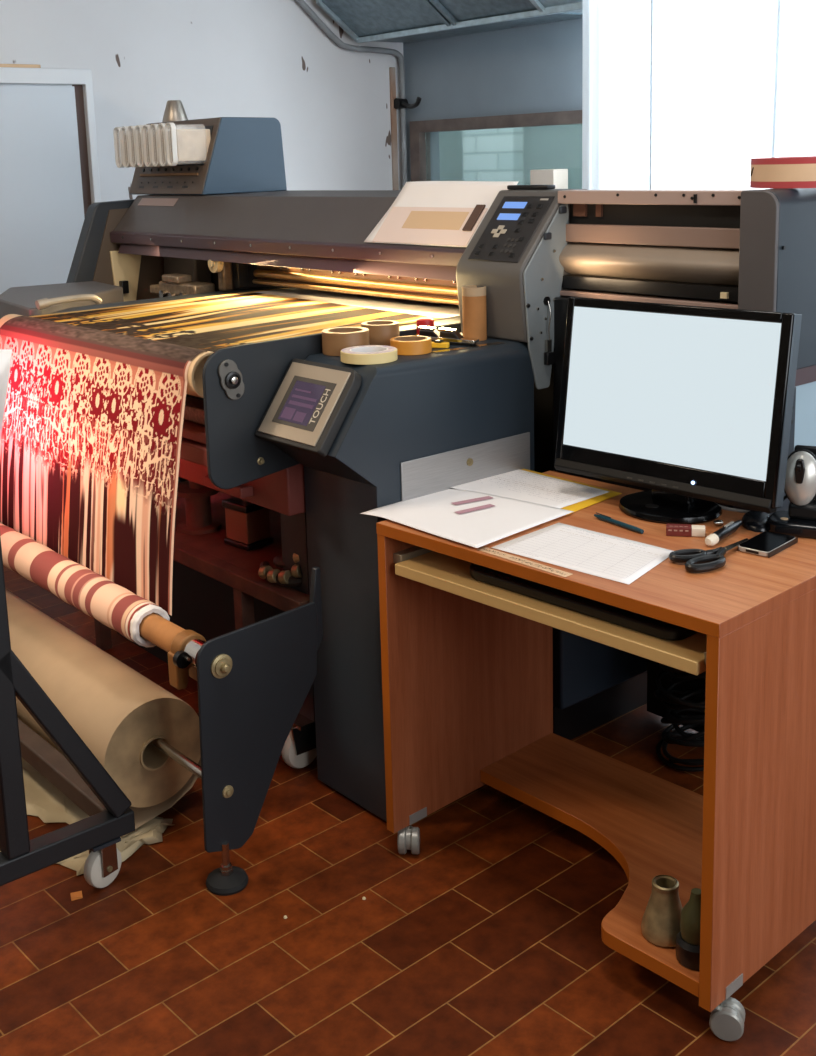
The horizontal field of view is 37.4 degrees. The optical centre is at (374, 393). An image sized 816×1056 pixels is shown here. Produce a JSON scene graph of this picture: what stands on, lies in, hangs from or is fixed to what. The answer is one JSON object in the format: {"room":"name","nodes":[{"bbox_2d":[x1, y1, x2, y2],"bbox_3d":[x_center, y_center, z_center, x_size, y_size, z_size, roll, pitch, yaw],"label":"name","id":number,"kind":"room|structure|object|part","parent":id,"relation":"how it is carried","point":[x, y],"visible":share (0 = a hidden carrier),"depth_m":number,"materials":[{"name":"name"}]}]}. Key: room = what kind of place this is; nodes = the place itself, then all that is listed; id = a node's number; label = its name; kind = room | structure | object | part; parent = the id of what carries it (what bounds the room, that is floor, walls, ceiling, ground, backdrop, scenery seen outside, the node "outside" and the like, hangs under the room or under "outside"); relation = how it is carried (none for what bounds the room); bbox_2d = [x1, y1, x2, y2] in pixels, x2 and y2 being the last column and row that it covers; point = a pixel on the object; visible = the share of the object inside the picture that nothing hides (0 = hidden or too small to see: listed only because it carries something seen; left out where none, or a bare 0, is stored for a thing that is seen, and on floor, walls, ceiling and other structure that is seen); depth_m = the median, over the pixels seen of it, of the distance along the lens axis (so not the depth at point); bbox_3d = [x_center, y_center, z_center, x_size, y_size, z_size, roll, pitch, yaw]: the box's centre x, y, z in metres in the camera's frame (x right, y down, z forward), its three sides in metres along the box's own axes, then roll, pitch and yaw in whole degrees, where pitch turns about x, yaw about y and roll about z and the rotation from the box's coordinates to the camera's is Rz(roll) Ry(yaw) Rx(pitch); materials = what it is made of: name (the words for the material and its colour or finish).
{"room":"print shop","nodes":[
{"label":"print shop","id":0,"kind":"room"},
{"bbox_2d":[0,0,402,201],"bbox_3d":[-2.131,-1.035,4.763,6.090,3.200,0.121,-11,14,-38],"label":"wall","id":1,"kind":"structure","parent":0,"point":[330,102],"depth_m":5.78,"materials":[{"name":"white paint"}]},
{"bbox_2d":[296,0,420,189],"bbox_3d":[-0.140,-1.019,6.196,0.951,2.392,0.221,-11,14,-38],"label":"pipe","id":2,"kind":"object","parent":1,"relation":"attached to","point":[401,103],"visible":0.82,"depth_m":6.42,"materials":[{"name":"grey metal"}]},
{"bbox_3d":[0.189,-1.536,6.378,0.063,0.060,0.214,-11,14,-38],"label":"valve handle","id":3,"kind":"part","parent":2,"relation":"part of","materials":[{"name":"black plastic"}]},
{"bbox_2d":[0,565,815,1055],"bbox_3d":[0.043,0.966,2.500,6.067,0.001,6.774,-11,14,-40],"label":"floor","id":4,"kind":"structure","parent":0,"point":[486,940],"depth_m":2.22,"materials":[{"name":"tile"}]},
{"bbox_2d":[0,67,100,293],"bbox_3d":[-1.737,-0.378,4.907,1.285,1.830,0.306,-11,14,-38],"label":"door","id":5,"kind":"structure","parent":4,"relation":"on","point":[49,167],"depth_m":4.95,"materials":[{"name":"white wood"}]},
{"bbox_2d":[0,64,40,67],"bbox_3d":[-1.530,-1.323,4.891,0.295,0.015,0.208,-11,14,-38],"label":"folder","id":6,"kind":"object","parent":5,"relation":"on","point":[1,65],"visible":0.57,"depth_m":4.85,"materials":[{"name":"beige"}]},
{"bbox_3d":[-1.653,-0.361,4.807,1.285,1.830,0.030,-11,14,-38],"label":"frame","id":7,"kind":"part","parent":5,"relation":"part of","materials":[{"name":"white"}]},
{"bbox_2d":[22,758,89,823],"bbox_3d":[-0.760,0.915,2.833,0.262,0.018,0.564,-11,14,-38],"label":"paper","id":8,"kind":"object","parent":4,"relation":"on","point":[44,800],"visible":0.22,"depth_m":2.76,"materials":[{"name":"beige paper"}]},
{"bbox_2d":[0,537,134,887],"bbox_3d":[-1.301,0.245,2.502,1.005,1.500,1.308,-11,14,-38],"label":"trolley","id":9,"kind":"object","parent":4,"relation":"on","point":[76,772],"visible":1,"depth_m":2.32,"materials":[{"name":"black metal"}]},
{"bbox_2d":[0,349,11,441],"bbox_3d":[-0.697,0.015,2.114,0.146,0.200,0.001,-11,14,-38],"label":"paper card","id":10,"kind":"object","parent":9,"relation":"attached to","point":[5,354],"visible":1,"depth_m":2.14,"materials":[{"name":"white paper"}]},
{"bbox_3d":[-0.707,0.213,2.172,0.045,1.350,0.045,-11,14,-38],"label":"post","id":11,"kind":"part","parent":9,"relation":"part of","materials":[{"name":"black metal"}]},
{"bbox_3d":[-0.886,0.935,2.145,1.005,0.045,0.045,-11,14,-38],"label":"rail","id":12,"kind":"part","parent":9,"relation":"part of","materials":[{"name":"black metal"}]},
{"bbox_3d":[-0.551,0.897,2.425,0.060,0.006,0.060,-11,14,-38],"label":"caster plate","id":13,"kind":"part","parent":9,"relation":"part of","materials":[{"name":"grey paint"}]},
{"bbox_2d":[70,891,82,900],"bbox_3d":[-0.594,1.003,2.405,0.022,0.004,0.022,-6,12,-18],"label":"chip","id":14,"kind":"object","parent":4,"relation":"on","point":[75,895],"visible":1,"depth_m":2.40,"materials":[{"name":"orange wood"}]},
{"bbox_2d":[57,816,173,875],"bbox_3d":[-0.551,0.959,2.573,0.291,0.018,0.129,-11,14,-38],"label":"paper","id":15,"kind":"object","parent":4,"relation":"on","point":[150,832],"visible":0.51,"depth_m":2.58,"materials":[{"name":"beige paper"}]},
{"bbox_2d":[94,480,309,650],"bbox_3d":[-0.306,0.533,3.364,0.555,0.541,1.128,-11,14,-38],"label":"bench","id":16,"kind":"object","parent":4,"relation":"on","point":[207,554],"depth_m":3.03,"materials":[{"name":"wood"}]},
{"bbox_3d":[-0.823,0.572,3.605,0.036,0.405,0.036,-11,14,-38],"label":"leg","id":17,"kind":"part","parent":16,"relation":"part of","materials":[{"name":"metal"}]},
{"bbox_2d":[177,481,220,534],"bbox_3d":[-0.484,0.277,3.296,0.120,0.190,0.120,-11,14,-38],"label":"cable reel","id":18,"kind":"object","parent":16,"relation":"on","point":[199,520],"visible":0.71,"depth_m":3.27,"materials":[{"name":"metal"}]},
{"bbox_3d":[-0.311,0.381,3.335,0.555,0.040,1.128,-11,14,-38],"label":"rail","id":19,"kind":"part","parent":16,"relation":"part of","materials":[{"name":"wood"}]},
{"bbox_2d":[174,480,309,596],"bbox_3d":[-0.311,0.370,3.332,0.475,0.014,1.128,-11,14,-38],"label":"shelf","id":20,"kind":"object","parent":16,"relation":"attached to","point":[212,545],"depth_m":3.16,"materials":[{"name":"metal"}]},
{"bbox_3d":[-0.316,0.675,2.994,0.036,0.405,0.036,-11,14,-38],"label":"leg","id":21,"kind":"part","parent":16,"relation":"part of","materials":[{"name":"wood"}]},
{"bbox_2d":[222,497,272,550],"bbox_3d":[-0.332,0.306,3.147,0.100,0.180,0.088,9,15,44],"label":"motor","id":22,"kind":"object","parent":16,"relation":"on","point":[247,523],"visible":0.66,"depth_m":3.12,"materials":[{"name":"brown"}]},
{"bbox_3d":[-0.207,0.400,2.859,0.119,0.093,0.186,-11,14,-38],"label":"hose coil","id":23,"kind":"part","parent":16,"relation":"part of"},
{"bbox_2d":[0,117,815,895],"bbox_3d":[-0.125,0.003,3.345,1.763,1.576,2.681,-11,14,-38],"label":"printer","id":24,"kind":"object","parent":4,"relation":"on","point":[301,433],"visible":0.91,"depth_m":2.65,"materials":[{"name":"blue paint"}]},
{"bbox_3d":[-0.854,-0.258,3.381,0.204,0.037,0.028,-12,15,-43],"label":"clamp lever","id":25,"kind":"part","parent":24,"relation":"part of","materials":[{"name":"metal"}]},
{"bbox_2d":[0,523,184,651],"bbox_3d":[-0.769,0.438,2.920,0.094,0.094,1.195,-11,14,-38],"label":"roll","id":26,"kind":"object","parent":24,"relation":"attached to","point":[138,619],"visible":0.95,"depth_m":2.72,"materials":[{"name":"fabric"}]},
{"bbox_2d":[5,589,200,836],"bbox_3d":[-0.801,0.736,3.022,0.255,0.292,1.051,-11,14,-38],"label":"paper roll","id":27,"kind":"object","parent":24,"relation":"on","point":[116,711],"visible":0.75,"depth_m":2.67,"materials":[{"name":"beige paper"}]},
{"bbox_2d":[119,280,128,293],"bbox_3d":[-0.889,-0.378,4.282,0.027,0.045,0.024,-11,14,-38],"label":"switch","id":28,"kind":"object","parent":24,"relation":"attached to","point":[124,284],"depth_m":4.27,"materials":[{"name":"black plastic"}]},
{"bbox_2d":[162,100,187,121],"bbox_3d":[-0.708,-1.002,4.279,0.092,0.075,0.092,-11,14,-38],"label":"funnel","id":29,"kind":"object","parent":24,"relation":"on","point":[174,109],"visible":0.87,"depth_m":4.25,"materials":[{"name":"metal"}]},
{"bbox_3d":[-0.735,0.705,2.937,0.021,0.021,1.380,-11,14,-38],"label":"paper rod","id":30,"kind":"part","parent":24,"relation":"part of","materials":[{"name":"metal"}]},
{"bbox_3d":[-0.385,0.532,2.415,0.034,0.034,0.015,-11,14,-38],"label":"clamp knob","id":31,"kind":"part","parent":24,"relation":"part of","materials":[{"name":"black plastic"}]},
{"bbox_3d":[-0.660,0.051,3.001,0.090,0.068,1.150,-11,14,-38],"label":"guide rail","id":32,"kind":"part","parent":24,"relation":"part of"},
{"bbox_3d":[-0.642,-0.010,3.005,0.060,0.035,1.150,-11,14,-38],"label":"perforated rail","id":33,"kind":"part","parent":24,"relation":"part of","materials":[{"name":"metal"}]},
{"bbox_3d":[-0.501,-0.408,3.771,0.030,0.060,0.060,-11,14,-38],"label":"knob","id":34,"kind":"part","parent":24,"relation":"part of","materials":[{"name":"beige metal"}]},
{"bbox_2d":[211,654,231,677],"bbox_3d":[-0.292,0.534,2.345,0.048,0.048,0.025,-11,14,-38],"label":"bolt","id":35,"kind":"object","parent":24,"relation":"in","point":[221,664],"depth_m":2.34,"materials":[{"name":"gold metal"}]},
{"bbox_3d":[-0.290,0.795,2.401,0.026,0.026,0.009,-11,14,-38],"label":"rod","id":36,"kind":"part","parent":24,"relation":"part of","materials":[{"name":"gold metal"}]},
{"bbox_2d":[0,288,459,615],"bbox_3d":[-0.384,0.064,3.246,1.004,0.563,1.030,-11,14,-38],"label":"fabric","id":37,"kind":"object","parent":24,"relation":"on","point":[91,436],"visible":0.94,"depth_m":2.93,"materials":[{"name":"fabric"}]},
{"bbox_3d":[-0.421,-0.392,3.804,0.040,0.115,0.025,-11,14,-38],"label":"carriage post","id":38,"kind":"part","parent":24,"relation":"part of","materials":[{"name":"black metal"}]},
{"bbox_3d":[-0.228,0.681,2.445,0.297,0.469,0.008,-11,14,-38],"label":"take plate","id":39,"kind":"part","parent":24,"relation":"part of","materials":[{"name":"metal"}]},
{"bbox_3d":[-0.219,0.035,2.601,0.338,0.303,0.012,-11,14,-38],"label":"plate","id":40,"kind":"part","parent":24,"relation":"part of","materials":[{"name":"metal"}]},
{"bbox_3d":[-0.166,0.506,2.839,0.040,0.525,0.100,-11,14,-38],"label":"support post","id":41,"kind":"part","parent":24,"relation":"part of","materials":[{"name":"grey metal"}]},
{"bbox_3d":[-0.147,0.019,2.500,0.101,0.138,0.201,-11,14,-38],"label":"plate","id":42,"kind":"part","parent":24,"relation":"part of","materials":[{"name":"silver metal"}]},
{"bbox_3d":[-0.136,0.025,2.506,0.128,0.165,0.230,-11,14,-38],"label":"touch panel","id":43,"kind":"part","parent":24,"relation":"part of","materials":[{"name":"grey"}]},
{"bbox_2d":[322,327,369,355],"bbox_3d":[-0.062,-0.115,2.644,0.104,0.050,0.104,-11,14,-38],"label":"tape roll","id":44,"kind":"object","parent":24,"relation":"on","point":[334,340],"visible":0.76,"depth_m":2.60,"materials":[{"name":"brown paper"}]},
{"bbox_3d":[-0.022,-0.281,3.364,0.014,0.014,1.120,-11,14,-38],"label":"linear rail","id":45,"kind":"part","parent":24,"relation":"part of","materials":[{"name":"metal"}]},
{"bbox_3d":[-0.015,-0.307,3.365,0.024,0.024,1.120,-11,14,-38],"label":"linear rail","id":46,"kind":"part","parent":24,"relation":"part of","materials":[{"name":"metal"}]},
{"bbox_3d":[0.003,-0.332,3.389,0.035,0.112,1.140,-11,14,-38],"label":"rail","id":47,"kind":"part","parent":24,"relation":"part of","materials":[{"name":"brown"}]},
{"bbox_2d":[340,345,397,364],"bbox_3d":[-0.011,-0.082,2.539,0.120,0.023,0.120,-11,14,-38],"label":"tape roll","id":48,"kind":"object","parent":24,"relation":"on","point":[366,354],"visible":1,"depth_m":2.50,"materials":[{"name":"white paper"}]},
{"bbox_2d":[361,320,399,345],"bbox_3d":[0.014,-0.134,2.726,0.086,0.052,0.086,-11,14,-38],"label":"tape roll","id":49,"kind":"object","parent":24,"relation":"on","point":[381,332],"visible":0.59,"depth_m":2.69,"materials":[{"name":"brown paper"}]},
{"bbox_2d":[390,336,431,354],"bbox_3d":[0.080,-0.105,2.622,0.090,0.030,0.090,-11,14,-38],"label":"tape roll","id":50,"kind":"object","parent":24,"relation":"on","point":[405,345],"visible":0.96,"depth_m":2.59,"materials":[{"name":"orange paper"}]},
{"bbox_2d":[416,318,433,335],"bbox_3d":[0.121,-0.156,2.845,0.046,0.044,0.046,-11,14,-38],"label":"pot","id":51,"kind":"object","parent":24,"relation":"on","point":[429,322],"visible":0.38,"depth_m":2.83,"materials":[{"name":"red plastic"}]},
{"bbox_2d":[417,326,439,341],"bbox_3d":[0.144,-0.134,2.746,0.091,0.036,0.033,3,12,25],"label":"metal clip","id":52,"kind":"object","parent":24,"relation":"on","point":[432,332],"visible":0.6,"depth_m":2.74,"materials":[{"name":"black metal"}]},
{"bbox_3d":[0.120,-0.150,2.754,0.037,0.007,0.026,3,12,25],"label":"lever","id":53,"kind":"part","parent":52,"relation":"part of","materials":[{"name":"silver metal"}]},
{"bbox_2d":[432,340,449,347],"bbox_3d":[0.139,-0.110,2.675,0.057,0.016,0.021,3,12,22],"label":"tool","id":54,"kind":"object","parent":24,"relation":"on","point":[438,343],"visible":0.71,"depth_m":2.66,"materials":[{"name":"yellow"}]},
{"bbox_2d":[364,181,518,246],"bbox_3d":[0.159,-0.454,3.026,0.120,0.154,0.450,-11,14,-38],"label":"paper sheet","id":55,"kind":"object","parent":24,"relation":"on","point":[454,194],"visible":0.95,"depth_m":3.04,"materials":[{"name":"white paper"}]},
{"bbox_2d":[372,205,487,245],"bbox_3d":[0.135,-0.426,3.028,0.078,0.095,0.355,-11,14,-38],"label":"document sleeve","id":56,"kind":"object","parent":55,"relation":"on","point":[450,226],"visible":1,"depth_m":3.02,"materials":[{"name":"beige paper"}]},
{"bbox_2d":[437,327,478,345],"bbox_3d":[0.188,-0.128,2.708,0.091,0.036,0.032,3,12,25],"label":"metal clip","id":57,"kind":"object","parent":24,"relation":"on","point":[450,335],"visible":0.9,"depth_m":2.70,"materials":[{"name":"black metal"}]},
{"bbox_3d":[0.165,-0.144,2.716,0.037,0.007,0.026,3,12,25],"label":"lever","id":58,"kind":"part","parent":57,"relation":"part of","materials":[{"name":"silver metal"}]},
{"bbox_3d":[0.206,0.197,2.634,0.385,0.166,0.004,-11,14,-38],"label":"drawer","id":59,"kind":"part","parent":24,"relation":"part of","materials":[{"name":"metal"}]},
{"bbox_2d":[432,342,503,352],"bbox_3d":[0.208,-0.102,2.661,0.190,0.001,0.022,-9,13,-33],"label":"ruler","id":60,"kind":"object","parent":24,"relation":"on","point":[494,343],"visible":1,"depth_m":2.66,"materials":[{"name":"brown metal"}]},
{"bbox_2d":[462,285,486,340],"bbox_3d":[0.230,-0.185,2.766,0.056,0.122,0.056,-11,14,-38],"label":"cardboard tube","id":61,"kind":"object","parent":24,"relation":"on","point":[474,312],"visible":0.86,"depth_m":2.75,"materials":[{"name":"cardboard"}]},
{"bbox_2d":[507,185,554,189],"bbox_3d":[0.368,-0.485,2.835,0.030,0.010,0.130,-11,14,-38],"label":"pen","id":62,"kind":"object","parent":24,"relation":"on","point":[509,187],"visible":1,"depth_m":2.82,"materials":[{"name":"black plastic"}]},
{"bbox_3d":[0.388,-0.219,2.716,0.147,0.419,0.006,-11,14,-38],"label":"tower plate","id":63,"kind":"part","parent":24,"relation":"part of","materials":[{"name":"grey metal"}]},
{"bbox_2d":[530,169,567,188],"bbox_3d":[0.819,-0.995,5.647,0.100,0.110,0.150,-11,14,-38],"label":"box","id":64,"kind":"object","parent":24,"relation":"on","point":[557,177],"visible":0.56,"depth_m":5.60,"materials":[{"name":"beige cardboard"}]},
{"bbox_3d":[0.594,-0.335,2.556,0.030,0.040,0.480,-11,14,-38],"label":"panel","id":65,"kind":"part","parent":24,"relation":"part of","materials":[{"name":"brown"}]},
{"bbox_3d":[0.600,-0.378,2.551,0.015,0.045,0.476,-11,14,-38],"label":"slot panel","id":66,"kind":"part","parent":24,"relation":"part of","materials":[{"name":"black metal"}]},
{"bbox_3d":[0.789,0.210,2.446,0.087,0.455,0.083,-11,14,-38],"label":"panel","id":67,"kind":"part","parent":24,"relation":"part of","materials":[{"name":"blue paint"}]},
{"bbox_2d":[750,156,815,187],"bbox_3d":[0.883,-0.445,2.416,0.246,0.058,0.246,-11,14,-38],"label":"tape roll","id":68,"kind":"object","parent":24,"relation":"on","point":[772,172],"visible":1,"depth_m":2.33,"materials":[{"name":"paper"}]},
{"bbox_3d":[1.078,0.253,2.706,0.667,0.654,0.065,-11,14,-38],"label":"panel","id":69,"kind":"part","parent":24,"relation":"part of","materials":[{"name":"blue"}]},
{"bbox_2d":[376,471,815,1040],"bbox_3d":[0.478,0.617,2.326,0.531,0.722,0.815,-12,15,-41],"label":"computer desk","id":70,"kind":"object","parent":4,"relation":"on","point":[467,662],"visible":0.94,"depth_m":2.14,"materials":[{"name":"brown wood"}]},
{"bbox_2d":[406,826,412,849],"bbox_3d":[0.073,0.930,2.516,0.029,0.044,0.044,-6,12,-19],"label":"hood","id":71,"kind":"object","parent":70,"relation":"attached to","point":[409,829],"depth_m":2.50,"materials":[{"name":"grey metal"}]},
{"bbox_3d":[0.185,0.298,2.501,0.378,0.020,0.023,-12,15,-41],"label":"tray rail","id":72,"kind":"part","parent":70,"relation":"part of","materials":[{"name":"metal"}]},
{"bbox_3d":[0.092,0.886,2.527,0.050,0.021,0.002,-12,15,-41],"label":"corner plate","id":73,"kind":"part","parent":70,"relation":"part of","materials":[{"name":"grey metal"}]},
{"bbox_3d":[0.212,0.553,2.599,0.511,0.640,0.022,-12,15,-41],"label":"panel","id":74,"kind":"part","parent":70,"relation":"part of","materials":[{"name":"brown wood"}]},
{"bbox_2d":[360,489,573,547],"bbox_3d":[0.175,0.240,2.410,0.296,0.012,0.358,-12,15,-41],"label":"blank sheet","id":75,"kind":"object","parent":70,"relation":"on","point":[475,519],"visible":0.98,"depth_m":2.38,"materials":[{"name":"white paper"}]},
{"bbox_2d":[476,546,571,576],"bbox_3d":[0.260,0.295,2.120,0.023,0.001,0.215,-11,14,-39],"label":"paper label","id":76,"kind":"object","parent":70,"relation":"attached to","point":[483,548],"visible":1,"depth_m":2.12,"materials":[{"name":"brown"}]},
{"bbox_2d":[395,551,706,674],"bbox_3d":[0.394,0.359,2.220,0.336,0.022,0.682,-12,15,-41],"label":"keyboard tray","id":77,"kind":"object","parent":70,"relation":"on","point":[443,572],"depth_m":2.09,"materials":[{"name":"brown wood"}]},
{"bbox_2d":[520,469,621,514],"bbox_3d":[0.354,0.205,2.564,0.218,0.002,0.315,-12,15,-41],"label":"folder","id":78,"kind":"object","parent":70,"relation":"on","point":[575,507],"visible":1,"depth_m":2.48,"materials":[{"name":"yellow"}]},
{"bbox_2d":[450,469,608,507],"bbox_3d":[0.329,0.202,2.572,0.214,0.002,0.291,-12,15,-41],"label":"sheet","id":79,"kind":"object","parent":78,"relation":"on","point":[518,484],"visible":1,"depth_m":2.57,"materials":[{"name":"white paper"}]},
{"bbox_2d":[491,523,672,583],"bbox_3d":[0.387,0.283,2.158,0.205,0.001,0.302,-12,15,-41],"label":"sheet","id":80,"kind":"object","parent":70,"relation":"on","point":[610,557],"visible":0.99,"depth_m":2.16,"materials":[{"name":"white paper"}]},
{"bbox_2d":[470,563,696,639],"bbox_3d":[0.376,0.349,2.150,0.150,0.025,0.480,-12,15,-41],"label":"keyboard","id":81,"kind":"object","parent":70,"relation":"on","point":[647,625],"visible":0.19,"depth_m":2.07,"materials":[{"name":"black plastic"}]},
{"bbox_2d":[480,733,702,996],"bbox_3d":[0.470,0.885,2.381,0.505,0.028,0.722,-12,15,-41],"label":"shelf","id":82,"kind":"object","parent":70,"relation":"attached to","point":[652,825],"depth_m":2.46,"materials":[{"name":"brown wood"}]},
{"bbox_2d":[594,512,643,533],"bbox_3d":[0.466,0.247,2.302,0.010,0.011,0.133,-8,13,-30],"label":"pen","id":83,"kind":"object","parent":70,"relation":"on","point":[605,518],"visible":1,"depth_m":2.30,"materials":[{"name":"teal"}]},
{"bbox_2d":[641,875,681,946],"bbox_3d":[0.497,0.881,2.062,0.079,0.100,0.079,-12,15,-41],"label":"vase","id":84,"kind":"object","parent":70,"relation":"on","point":[660,925],"visible":0.87,"depth_m":2.04,"materials":[{"name":"beige ceramic"}]},
{"bbox_2d":[554,297,801,523],"bbox_3d":[0.582,0.030,2.349,0.185,0.411,0.499,-12,15,-41],"label":"computer monitor","id":85,"kind":"object","parent":70,"relation":"on","point":[692,406],"visible":1,"depth_m":2.31,"materials":[{"name":"black plastic"}]},
{"bbox_2d":[666,524,704,536],"bbox_3d":[0.577,0.254,2.234,0.070,0.017,0.024,1,11,13],"label":"eraser","id":86,"kind":"object","parent":70,"relation":"on","point":[685,530],"visible":1,"depth_m":2.23,"materials":[{"name":"beige"}]},
{"bbox_2d":[668,526,687,531],"bbox_3d":[0.563,0.250,2.229,0.036,0.007,0.010,1,11,13],"label":"print","id":87,"kind":"object","parent":86,"relation":"on","point":[670,528],"depth_m":2.23,"materials":[{"name":"white"}]},
{"bbox_2d":[676,888,700,970],"bbox_3d":[0.533,0.880,1.994,0.064,0.126,0.064,-12,15,-41],"label":"oil bottle","id":88,"kind":"object","parent":70,"relation":"on","point":[688,938],"visible":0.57,"depth_m":1.98,"materials":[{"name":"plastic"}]},
{"bbox_2d":[669,538,748,572],"bbox_3d":[0.604,0.280,2.096,0.193,0.016,0.089,-7,12,-25],"label":"scissors","id":89,"kind":"object","parent":70,"relation":"on","point":[695,560],"visible":1,"depth_m":2.07,"materials":[{"name":"black plastic"}]},
{"bbox_3d":[0.562,0.281,2.096,0.104,0.013,0.042,-3,11,-8],"label":"handle","id":90,"kind":"part","parent":89,"relation":"part of","materials":[{"name":"black plastic"}]},
{"bbox_3d":[0.578,0.287,2.066,0.120,0.016,0.047,-12,15,-41],"label":"handle","id":91,"kind":"part","parent":89,"relation":"part of","materials":[{"name":"black plastic"}]},
{"bbox_3d":[0.643,0.269,2.139,0.090,0.001,0.014,-12,15,-41],"label":"blade","id":92,"kind":"part","parent":89,"relation":"part of","materials":[{"name":"metal"}]},
{"bbox_2d":[713,520,722,525],"bbox_3d":[0.652,0.245,2.282,0.017,0.012,0.012,-3,11,-3],"label":"ferrule","id":93,"kind":"object","parent":70,"relation":"on","point":[716,522],"visible":1,"depth_m":2.28,"materials":[{"name":"metal"}]},
{"bbox_2d":[705,520,741,546],"bbox_3d":[0.642,0.254,2.210,0.020,0.021,0.141,7,14,39],"label":"marker pen","id":94,"kind":"object","parent":70,"relation":"on","point":[731,527],"visible":1,"depth_m":2.19,"materials":[{"name":"black plastic"}]},
{"bbox_2d":[711,1002,741,1016],"bbox_3d":[0.572,1.020,1.969,0.052,0.044,0.028,5,13,31],"label":"hood","id":95,"kind":"object","parent":70,"relation":"attached to","point":[720,1009],"depth_m":1.96,"materials":[{"name":"grey metal"}]},
{"bbox_3d":[0.593,0.976,1.983,0.050,0.021,0.002,-12,15,-41],"label":"corner plate","id":96,"kind":"part","parent":70,"relation":"part of","materials":[{"name":"grey metal"}]},
{"bbox_2d":[716,503,769,514],"bbox_3d":[0.724,0.226,2.334,0.031,0.021,0.201,-13,15,-43],"label":"lead","id":97,"kind":"object","parent":70,"relation":"on","point":[723,507],"visible":0.3,"depth_m":2.34,"materials":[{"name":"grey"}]},
{"bbox_3d":[0.713,0.643,2.055,0.511,0.640,0.022,-12,15,-41],"label":"panel","id":98,"kind":"part","parent":70,"relation":"part of","materials":[{"name":"brown wood"}]},
{"bbox_2d":[741,495,786,531],"bbox_3d":[0.744,0.217,2.286,0.110,0.059,0.100,-5,11,-14],"label":"mouse","id":99,"kind":"object","parent":70,"relation":"on","point":[753,520],"visible":0.56,"depth_m":2.26,"materials":[{"name":"black plastic"}]},
{"bbox_2d":[738,531,797,557],"bbox_3d":[0.702,0.269,2.154,0.062,0.011,0.113,9,15,44],"label":"smartphone","id":100,"kind":"object","parent":70,"relation":"on","point":[768,544],"visible":1,"depth_m":2.14,"materials":[{"name":"silver metal"}]},
{"bbox_2d":[766,445,815,538],"bbox_3d":[0.797,0.180,2.222,0.133,0.153,0.094,4,12,27],"label":"cradle","id":101,"kind":"object","parent":70,"relation":"on","point":[798,521],"visible":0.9,"depth_m":2.22,"materials":[{"name":"black plastic"}]},
{"bbox_2d":[784,449,815,505],"bbox_3d":[0.783,0.161,2.215,0.070,0.109,0.048,4,12,28],"label":"mouse","id":102,"kind":"object","parent":101,"relation":"on","point":[800,480],"visible":0.98,"depth_m":2.21,"materials":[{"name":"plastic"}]},
{"bbox_2d":[654,663,705,771],"bbox_3d":[0.765,0.526,2.796,0.229,0.698,0.235,-12,15,-41],"label":"cable coil","id":103,"kind":"object","parent":4,"relation":"on","point":[674,704],"visible":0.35,"depth_m":2.81,"materials":[{"name":"black"}]},
{"bbox_2d":[403,18,582,181],"bbox_3d":[2.306,-1.040,4.044,0.121,3.200,6.600,-11,14,-38],"label":"wall","id":104,"kind":"structure","parent":0,"point":[538,68],"depth_m":5.95,"materials":[{"name":"grey paint"}]},
{"bbox_2d":[316,0,582,42],"bbox_3d":[0.425,-2.000,5.548,0.590,0.612,1.545,-11,14,-38],"label":"ceiling","id":105,"kind":"structure","parent":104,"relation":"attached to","point":[402,21],"depth_m":5.67,"materials":[{"name":"grey metal"}]},
{"bbox_2d":[410,110,581,188],"bbox_3d":[0.685,-1.143,5.845,0.230,0.415,1.630,-11,14,-38],"label":"window","id":106,"kind":"structure","parent":104,"relation":"in","point":[501,148],"depth_m":6.03,"materials":[{"name":"clear glass"}]},
{"bbox_2d":[582,0,815,189],"bbox_3d":[2.056,-0.891,3.907,0.479,2.735,3.270,-11,14,-38],"label":"window","id":107,"kind":"structure","parent":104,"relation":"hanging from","point":[677,94],"depth_m":4.54,"materials":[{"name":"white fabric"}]}
]}

